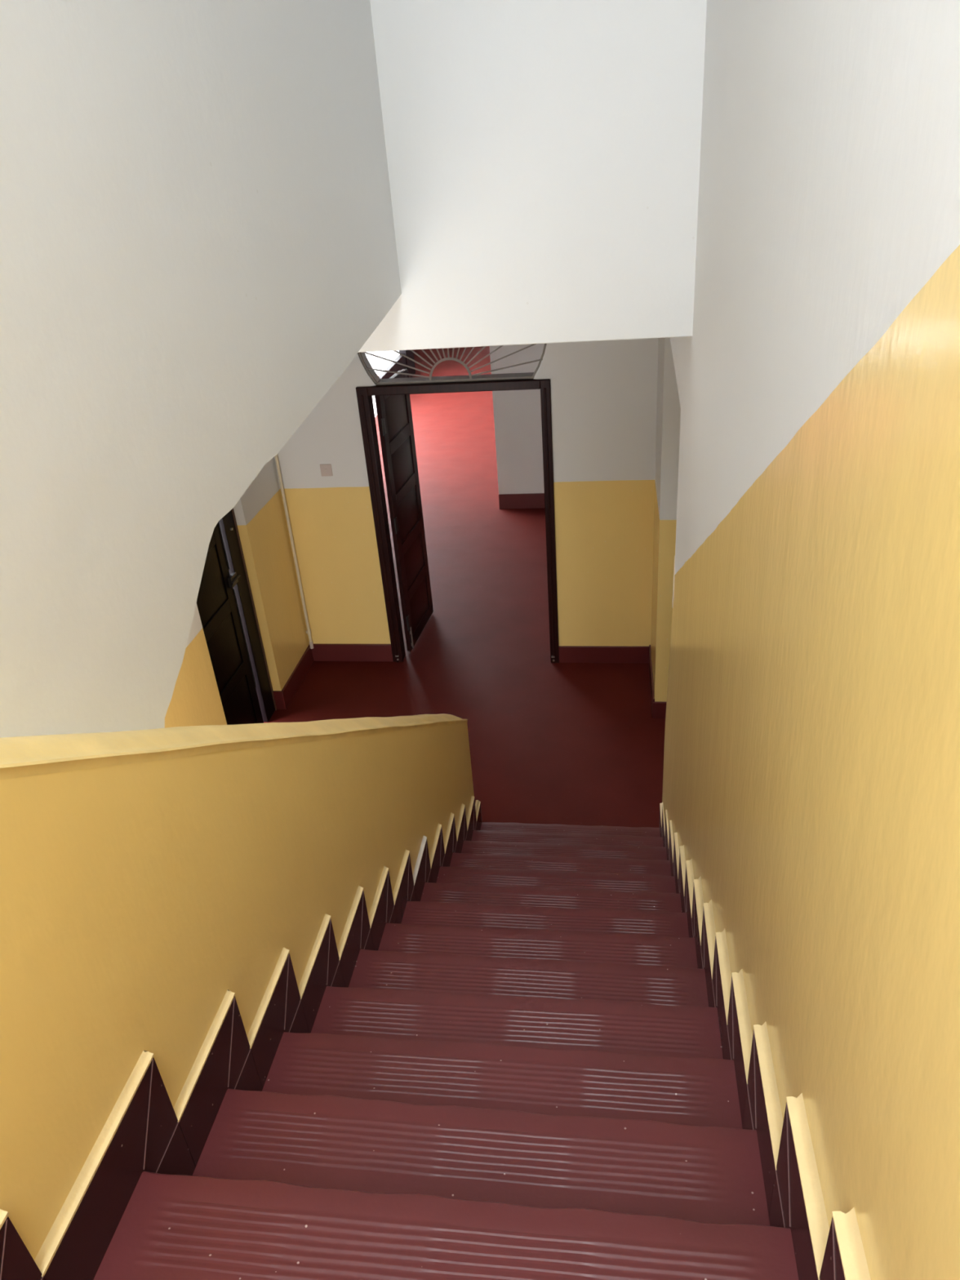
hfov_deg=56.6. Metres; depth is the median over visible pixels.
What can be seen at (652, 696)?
baseboard
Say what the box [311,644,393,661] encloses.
baseboard
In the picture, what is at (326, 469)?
light switch
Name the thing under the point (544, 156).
wall header
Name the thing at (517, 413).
wall
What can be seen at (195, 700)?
wall
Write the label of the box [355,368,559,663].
door
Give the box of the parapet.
[378,349,415,378]
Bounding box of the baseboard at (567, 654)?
[558,645,648,662]
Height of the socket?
0.060 m
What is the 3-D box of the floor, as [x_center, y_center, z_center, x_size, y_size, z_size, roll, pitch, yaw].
[0.249,-1.814,10.709,7.200,0.150,18.500,0,29,9]
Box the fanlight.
[358,343,546,384]
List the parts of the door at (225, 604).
panel, panel, panel, frame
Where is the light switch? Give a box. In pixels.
[320,464,333,476]
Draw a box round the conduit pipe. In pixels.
[274,454,314,648]
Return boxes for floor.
[263,346,665,827]
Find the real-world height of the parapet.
2.895 m
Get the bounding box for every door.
[196,508,276,724]
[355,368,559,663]
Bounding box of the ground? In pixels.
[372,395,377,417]
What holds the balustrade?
on the floor
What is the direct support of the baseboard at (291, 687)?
attached to the wall at (260, 513)
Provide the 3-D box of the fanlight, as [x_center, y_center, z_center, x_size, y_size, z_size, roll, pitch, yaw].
[-0.201,-2.028,5.825,1.303,0.672,0.014,0,29,9]
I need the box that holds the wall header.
[357,0,706,352]
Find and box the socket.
[309,641,314,648]
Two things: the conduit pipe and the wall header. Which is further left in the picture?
the conduit pipe
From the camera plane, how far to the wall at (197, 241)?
1.63 m
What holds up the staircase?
on the floor
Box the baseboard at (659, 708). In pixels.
[652,701,666,718]
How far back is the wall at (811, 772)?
1.13 m
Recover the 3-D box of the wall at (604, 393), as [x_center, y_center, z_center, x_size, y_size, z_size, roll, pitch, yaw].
[-0.129,-1.135,6.401,2.714,2.900,0.160,0,29,9]
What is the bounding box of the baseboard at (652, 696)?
[648,644,654,711]
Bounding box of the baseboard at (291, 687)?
[281,644,313,708]
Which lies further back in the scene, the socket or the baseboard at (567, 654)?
the socket
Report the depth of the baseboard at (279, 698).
6.58 m
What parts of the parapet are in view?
post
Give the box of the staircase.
[0,795,871,1279]
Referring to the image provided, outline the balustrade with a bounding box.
[0,713,474,1260]
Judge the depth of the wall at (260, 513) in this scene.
6.39 m
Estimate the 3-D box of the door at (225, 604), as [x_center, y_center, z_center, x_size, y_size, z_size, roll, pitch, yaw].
[-1.677,-0.169,5.690,0.086,2.125,1.014,0,29,9]
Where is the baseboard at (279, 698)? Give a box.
[273,690,286,709]
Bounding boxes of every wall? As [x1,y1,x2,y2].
[0,0,401,737]
[164,603,226,728]
[233,457,309,690]
[274,337,658,646]
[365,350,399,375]
[489,343,546,509]
[650,0,959,1279]

